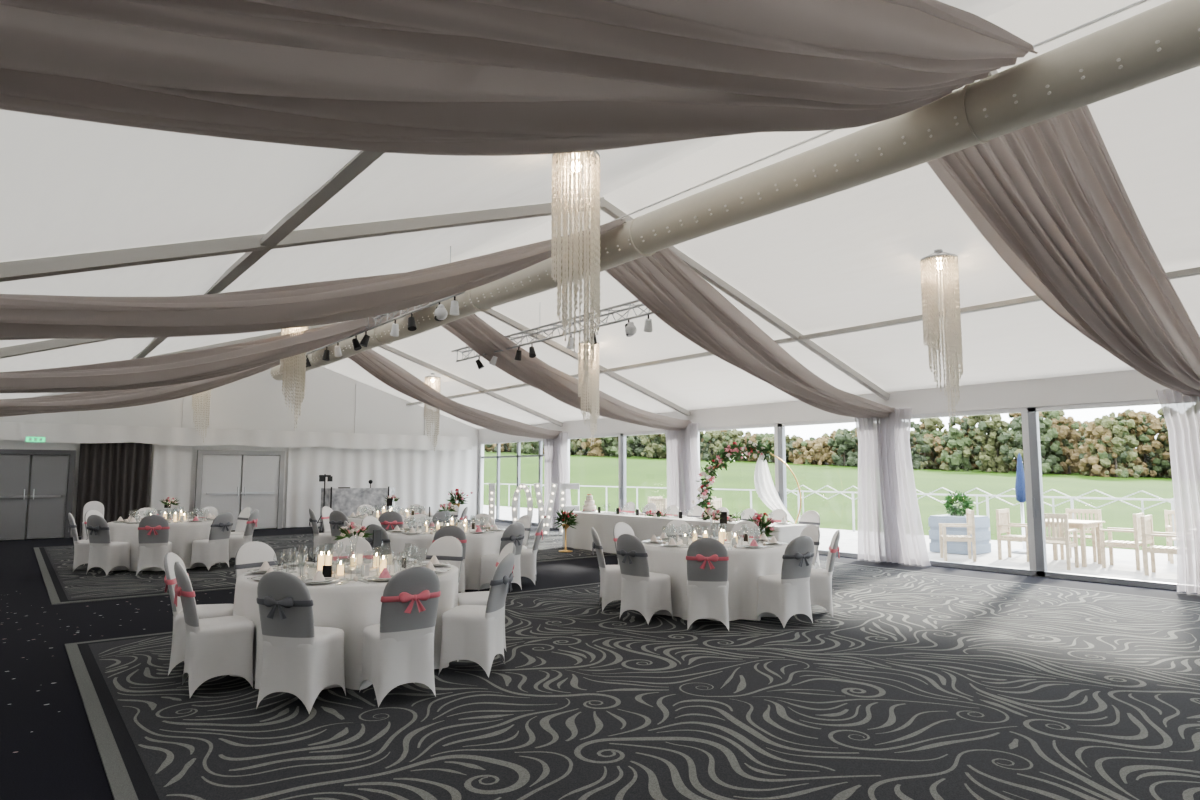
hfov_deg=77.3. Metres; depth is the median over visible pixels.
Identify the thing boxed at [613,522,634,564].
dining chair
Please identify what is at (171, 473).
curtain
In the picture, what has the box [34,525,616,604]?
patterned carpet
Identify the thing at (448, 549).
dining chair
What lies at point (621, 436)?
window
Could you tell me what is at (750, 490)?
railing
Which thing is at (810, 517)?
dining chair
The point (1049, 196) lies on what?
drape
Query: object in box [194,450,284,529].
door
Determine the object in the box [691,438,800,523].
arch
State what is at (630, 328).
lighting truss
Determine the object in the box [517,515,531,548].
dining chair
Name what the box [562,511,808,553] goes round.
head table
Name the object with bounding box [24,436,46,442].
exit sign
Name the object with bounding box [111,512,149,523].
place settings
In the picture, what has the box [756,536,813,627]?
dining chair
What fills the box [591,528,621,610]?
dining chair
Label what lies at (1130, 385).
wall
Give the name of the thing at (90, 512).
dining chair
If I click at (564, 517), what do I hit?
flower arrangement
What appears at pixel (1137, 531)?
patio chair
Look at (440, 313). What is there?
lighting truss
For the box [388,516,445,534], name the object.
place settings
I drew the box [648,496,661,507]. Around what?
patio chair
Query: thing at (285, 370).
chandelier
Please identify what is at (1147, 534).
patio chair
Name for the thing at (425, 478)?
curtain
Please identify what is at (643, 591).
dining chair
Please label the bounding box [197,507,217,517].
dining chair
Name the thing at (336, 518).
dining chair
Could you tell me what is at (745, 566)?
round table
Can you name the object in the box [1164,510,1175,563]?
patio chair
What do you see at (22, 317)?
drape
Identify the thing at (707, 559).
dining chair
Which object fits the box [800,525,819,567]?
dining chair
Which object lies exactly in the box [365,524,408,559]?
dining chair
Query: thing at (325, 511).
dining chair
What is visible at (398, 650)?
dining chair
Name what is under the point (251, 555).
dining chair
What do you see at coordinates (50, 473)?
door
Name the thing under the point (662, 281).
drape
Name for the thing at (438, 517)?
dining chair
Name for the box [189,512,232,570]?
dining chair
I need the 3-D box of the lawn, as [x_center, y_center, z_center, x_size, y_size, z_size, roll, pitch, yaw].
[33.168,10.655,165.531,220.000,14.303,380.000,4,-7,-38]
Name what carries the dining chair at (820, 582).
on the patterned carpet at (917, 685)
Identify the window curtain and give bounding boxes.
[543,432,570,528]
[665,423,703,515]
[854,408,930,565]
[1156,389,1199,593]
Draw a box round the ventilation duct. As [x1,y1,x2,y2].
[270,0,1199,379]
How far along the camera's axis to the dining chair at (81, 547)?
12.00 m
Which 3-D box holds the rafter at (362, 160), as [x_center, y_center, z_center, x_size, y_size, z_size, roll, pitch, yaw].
[-3.427,-1.460,7.462,0.120,0.060,29.900,4,-7,-38]
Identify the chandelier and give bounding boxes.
[192,390,210,443]
[279,326,307,429]
[424,373,440,451]
[551,151,599,388]
[578,341,599,445]
[920,249,962,424]
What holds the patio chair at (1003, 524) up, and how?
on the patio
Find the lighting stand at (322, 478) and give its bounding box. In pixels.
[317,474,332,532]
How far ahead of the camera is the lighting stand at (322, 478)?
20.28 m
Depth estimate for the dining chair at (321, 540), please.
13.38 m
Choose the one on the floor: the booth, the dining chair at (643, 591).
the booth
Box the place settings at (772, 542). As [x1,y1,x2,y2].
[643,523,784,549]
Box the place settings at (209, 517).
[164,508,214,522]
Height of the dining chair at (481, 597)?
0.930 m
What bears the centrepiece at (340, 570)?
on the round table at (352, 606)
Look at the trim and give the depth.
23.07 m
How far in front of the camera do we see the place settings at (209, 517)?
12.89 m
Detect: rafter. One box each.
[0,197,889,399]
[0,309,690,415]
[132,151,384,358]
[150,323,562,426]
[406,267,1199,405]
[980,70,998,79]
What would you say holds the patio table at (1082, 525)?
on the patio
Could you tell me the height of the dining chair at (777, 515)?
0.930 m
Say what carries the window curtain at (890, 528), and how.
hanging from the drape at (662, 281)
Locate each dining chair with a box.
[68,513,89,570]
[81,501,103,539]
[84,510,103,538]
[86,515,129,574]
[134,508,157,518]
[136,515,171,574]
[164,552,233,674]
[174,562,254,697]
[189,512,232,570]
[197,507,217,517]
[219,509,258,564]
[230,507,251,534]
[234,541,278,578]
[256,571,345,713]
[309,509,331,560]
[321,506,332,532]
[329,511,359,548]
[330,536,373,560]
[356,504,375,514]
[359,566,440,706]
[361,516,380,538]
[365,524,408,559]
[378,511,403,530]
[405,504,423,513]
[408,514,431,527]
[426,536,462,583]
[431,509,450,525]
[432,525,466,592]
[439,553,514,677]
[450,505,458,525]
[458,543,515,649]
[459,507,467,521]
[469,513,492,526]
[479,522,524,589]
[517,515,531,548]
[520,518,543,583]
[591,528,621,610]
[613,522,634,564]
[616,534,672,623]
[622,502,634,512]
[642,503,655,513]
[664,505,678,515]
[664,520,692,536]
[686,538,728,630]
[687,506,702,516]
[712,507,728,516]
[731,521,760,537]
[740,509,756,520]
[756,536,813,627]
[768,509,786,522]
[799,510,819,565]
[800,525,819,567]
[809,530,839,616]
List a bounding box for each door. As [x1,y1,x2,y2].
[0,449,75,539]
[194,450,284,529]
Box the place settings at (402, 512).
[398,505,433,518]
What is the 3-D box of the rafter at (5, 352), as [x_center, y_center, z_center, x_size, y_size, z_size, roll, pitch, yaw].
[-3.703,-0.948,13.259,14.784,2.706,0.160,4,-7,-38]
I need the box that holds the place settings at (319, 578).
[244,544,449,584]
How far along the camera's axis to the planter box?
15.01 m
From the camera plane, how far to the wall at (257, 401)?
21.62 m
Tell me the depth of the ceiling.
8.48 m
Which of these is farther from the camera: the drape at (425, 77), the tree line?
the tree line
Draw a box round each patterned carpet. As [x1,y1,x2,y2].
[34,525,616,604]
[65,561,1199,799]
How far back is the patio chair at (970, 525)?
13.72 m
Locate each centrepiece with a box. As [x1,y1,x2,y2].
[150,497,186,521]
[305,522,389,574]
[372,495,412,516]
[424,503,466,531]
[685,508,736,544]
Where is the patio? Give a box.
[483,505,1176,582]
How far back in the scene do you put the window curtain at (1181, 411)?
9.98 m
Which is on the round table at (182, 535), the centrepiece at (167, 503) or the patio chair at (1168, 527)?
the centrepiece at (167, 503)
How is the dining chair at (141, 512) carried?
on the patterned carpet at (64, 585)
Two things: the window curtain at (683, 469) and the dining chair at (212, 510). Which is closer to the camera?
the dining chair at (212, 510)
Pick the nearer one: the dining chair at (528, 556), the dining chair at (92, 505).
the dining chair at (528, 556)
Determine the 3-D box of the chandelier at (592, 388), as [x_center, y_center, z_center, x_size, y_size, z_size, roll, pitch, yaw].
[-0.218,-0.163,14.525,0.420,2.095,0.420,-1,-6,6]
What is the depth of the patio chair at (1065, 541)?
12.56 m
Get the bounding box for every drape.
[0,0,1037,155]
[0,219,625,339]
[0,301,432,392]
[0,349,314,416]
[348,349,561,438]
[442,314,691,430]
[605,247,894,417]
[927,105,1199,395]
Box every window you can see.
[477,438,543,525]
[567,430,664,511]
[697,418,857,557]
[911,399,1176,589]
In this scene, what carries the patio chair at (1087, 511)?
on the patio
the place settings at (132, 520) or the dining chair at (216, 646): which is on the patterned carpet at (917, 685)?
the dining chair at (216, 646)
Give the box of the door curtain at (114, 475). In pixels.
[75,442,151,536]
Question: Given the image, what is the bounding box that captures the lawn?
[483,451,1173,549]
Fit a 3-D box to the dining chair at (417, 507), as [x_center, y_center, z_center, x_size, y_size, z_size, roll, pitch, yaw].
[-3.821,2.586,15.206,0.432,0.930,0.534,0,-6,4]
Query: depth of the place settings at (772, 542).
8.67 m
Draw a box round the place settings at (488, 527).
[458,516,503,533]
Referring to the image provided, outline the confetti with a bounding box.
[0,604,130,752]
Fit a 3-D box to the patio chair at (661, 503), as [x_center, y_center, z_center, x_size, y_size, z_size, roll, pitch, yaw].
[1.721,3.091,20.103,0.540,0.920,0.580,5,-8,-44]
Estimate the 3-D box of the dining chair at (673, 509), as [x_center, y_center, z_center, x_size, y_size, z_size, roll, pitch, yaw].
[1.324,2.612,15.281,0.534,0.930,0.432,4,-7,-38]
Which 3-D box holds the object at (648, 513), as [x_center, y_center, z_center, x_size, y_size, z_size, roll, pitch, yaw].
[1.500,2.066,13.773,0.651,0.200,4.703,4,-7,-38]
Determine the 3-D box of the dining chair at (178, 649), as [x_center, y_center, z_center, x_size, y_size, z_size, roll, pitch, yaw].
[-3.264,1.712,6.122,0.534,0.930,0.432,1,-6,-13]
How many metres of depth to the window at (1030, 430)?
11.70 m
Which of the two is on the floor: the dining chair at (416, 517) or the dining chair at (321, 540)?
the dining chair at (416, 517)
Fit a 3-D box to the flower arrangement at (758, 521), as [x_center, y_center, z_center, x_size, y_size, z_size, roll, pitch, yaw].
[2.291,2.121,10.789,0.525,1.009,0.540,1,-6,-14]
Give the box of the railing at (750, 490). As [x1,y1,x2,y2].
[484,483,1176,546]
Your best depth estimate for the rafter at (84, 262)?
7.56 m
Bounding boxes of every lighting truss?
[306,246,464,366]
[451,299,659,368]
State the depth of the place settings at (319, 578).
6.17 m
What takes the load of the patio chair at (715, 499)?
on the patio
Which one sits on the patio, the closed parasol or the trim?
the closed parasol
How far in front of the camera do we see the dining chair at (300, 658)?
4.99 m
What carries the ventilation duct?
hanging from the ceiling
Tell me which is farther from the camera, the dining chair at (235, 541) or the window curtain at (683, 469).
the window curtain at (683, 469)
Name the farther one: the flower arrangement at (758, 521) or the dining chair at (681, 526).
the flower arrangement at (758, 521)
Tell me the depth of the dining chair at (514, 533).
10.06 m
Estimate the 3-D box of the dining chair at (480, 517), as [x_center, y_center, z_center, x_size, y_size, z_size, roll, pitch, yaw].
[-1.983,2.296,12.005,0.432,0.930,0.534,-2,-6,16]
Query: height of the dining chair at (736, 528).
0.930 m
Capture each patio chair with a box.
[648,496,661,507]
[650,498,666,513]
[707,498,721,517]
[939,509,976,561]
[996,508,1028,561]
[1044,513,1078,569]
[1059,508,1102,561]
[1099,513,1143,570]
[1141,515,1176,575]
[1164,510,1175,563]
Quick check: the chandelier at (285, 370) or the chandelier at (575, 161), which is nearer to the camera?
the chandelier at (575, 161)
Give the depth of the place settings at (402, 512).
14.36 m
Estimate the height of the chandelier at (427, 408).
2.095 m
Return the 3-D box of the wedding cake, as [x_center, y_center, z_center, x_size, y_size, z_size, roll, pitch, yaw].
[-0.225,2.189,15.953,0.340,0.371,0.340,4,-7,-38]
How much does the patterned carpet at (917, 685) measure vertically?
0.017 m
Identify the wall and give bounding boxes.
[0,367,478,539]
[478,370,1171,441]
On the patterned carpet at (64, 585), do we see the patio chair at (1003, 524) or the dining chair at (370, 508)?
the dining chair at (370, 508)
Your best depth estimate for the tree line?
118.09 m
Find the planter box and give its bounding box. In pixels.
[928,490,990,554]
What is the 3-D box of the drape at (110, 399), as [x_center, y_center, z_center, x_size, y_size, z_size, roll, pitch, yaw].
[-9.536,-0.597,15.231,7.830,2.158,1.326,4,-7,-38]
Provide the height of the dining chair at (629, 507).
0.930 m
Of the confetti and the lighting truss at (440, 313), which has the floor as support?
the confetti
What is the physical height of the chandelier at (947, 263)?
2.095 m
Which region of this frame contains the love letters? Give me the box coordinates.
[489,483,578,534]
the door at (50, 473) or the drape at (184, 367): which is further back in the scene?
the door at (50, 473)
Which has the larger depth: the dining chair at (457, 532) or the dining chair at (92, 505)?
the dining chair at (92, 505)
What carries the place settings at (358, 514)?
on the round table at (358, 520)
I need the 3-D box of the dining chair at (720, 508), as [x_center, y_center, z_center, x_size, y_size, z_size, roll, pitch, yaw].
[2.163,2.509,14.216,0.534,0.930,0.432,4,-7,-38]
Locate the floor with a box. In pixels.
[0,520,1199,799]
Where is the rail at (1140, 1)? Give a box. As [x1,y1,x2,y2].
[605,0,1148,223]
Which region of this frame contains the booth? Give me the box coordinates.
[320,480,394,530]
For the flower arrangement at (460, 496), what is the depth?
18.17 m
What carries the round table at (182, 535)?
on the patterned carpet at (64, 585)
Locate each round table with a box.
[107,518,224,570]
[230,560,457,689]
[347,514,432,534]
[386,527,504,591]
[641,537,787,620]
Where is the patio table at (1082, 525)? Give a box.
[1045,519,1104,566]
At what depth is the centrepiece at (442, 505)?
10.90 m
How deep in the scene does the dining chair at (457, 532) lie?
9.55 m
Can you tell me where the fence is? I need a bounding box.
[758,485,1173,518]
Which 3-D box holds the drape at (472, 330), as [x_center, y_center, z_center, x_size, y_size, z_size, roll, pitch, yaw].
[-0.484,-0.544,15.708,6.330,2.168,1.348,4,-7,-38]
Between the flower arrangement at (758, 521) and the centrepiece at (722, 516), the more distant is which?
the flower arrangement at (758, 521)
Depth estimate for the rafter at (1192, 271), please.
11.37 m
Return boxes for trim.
[78,383,425,435]
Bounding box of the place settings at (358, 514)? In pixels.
[347,506,387,518]
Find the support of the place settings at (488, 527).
on the round table at (477, 545)
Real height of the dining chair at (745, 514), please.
0.930 m
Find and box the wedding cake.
[581,494,596,511]
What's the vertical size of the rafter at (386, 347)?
2.706 m
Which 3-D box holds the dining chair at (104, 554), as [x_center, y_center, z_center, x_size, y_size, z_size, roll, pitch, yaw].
[-7.717,2.253,11.748,0.432,0.930,0.534,-2,-6,16]
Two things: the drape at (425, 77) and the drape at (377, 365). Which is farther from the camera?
the drape at (377, 365)
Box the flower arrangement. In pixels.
[544,507,577,551]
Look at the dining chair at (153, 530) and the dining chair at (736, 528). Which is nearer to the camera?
the dining chair at (736, 528)
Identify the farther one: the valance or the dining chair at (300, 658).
the valance
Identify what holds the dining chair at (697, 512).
on the floor
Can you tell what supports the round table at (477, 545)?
on the floor
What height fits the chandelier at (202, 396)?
2.095 m
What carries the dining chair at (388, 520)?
on the patterned carpet at (64, 585)
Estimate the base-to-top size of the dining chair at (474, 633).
0.930 m
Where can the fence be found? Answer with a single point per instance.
(802, 497)
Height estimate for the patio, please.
0.100 m
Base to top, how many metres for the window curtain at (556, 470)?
2.700 m
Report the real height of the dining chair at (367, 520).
0.930 m
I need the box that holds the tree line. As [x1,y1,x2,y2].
[484,408,1171,477]
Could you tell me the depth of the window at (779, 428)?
15.59 m
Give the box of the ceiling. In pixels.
[0,0,1199,428]
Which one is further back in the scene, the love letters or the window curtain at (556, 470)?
the window curtain at (556, 470)
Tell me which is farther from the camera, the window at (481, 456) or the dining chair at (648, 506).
the window at (481, 456)
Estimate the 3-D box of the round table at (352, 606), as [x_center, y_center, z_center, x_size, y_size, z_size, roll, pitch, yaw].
[-2.095,1.813,6.298,1.777,0.742,1.766,4,-7,-38]
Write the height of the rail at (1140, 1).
0.021 m
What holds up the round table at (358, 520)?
on the patterned carpet at (64, 585)
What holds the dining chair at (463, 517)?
on the patterned carpet at (64, 585)
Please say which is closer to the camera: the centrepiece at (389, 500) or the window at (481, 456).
the centrepiece at (389, 500)
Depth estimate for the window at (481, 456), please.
24.52 m
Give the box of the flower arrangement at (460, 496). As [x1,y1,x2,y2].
[446,489,472,525]
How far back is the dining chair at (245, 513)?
13.94 m
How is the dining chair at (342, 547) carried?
on the patterned carpet at (917, 685)
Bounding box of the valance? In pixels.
[0,422,471,449]
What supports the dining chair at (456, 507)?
on the patterned carpet at (64, 585)
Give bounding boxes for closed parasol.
[1011,453,1025,553]
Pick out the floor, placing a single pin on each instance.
(58, 757)
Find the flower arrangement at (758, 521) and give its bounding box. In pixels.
[746,512,778,536]

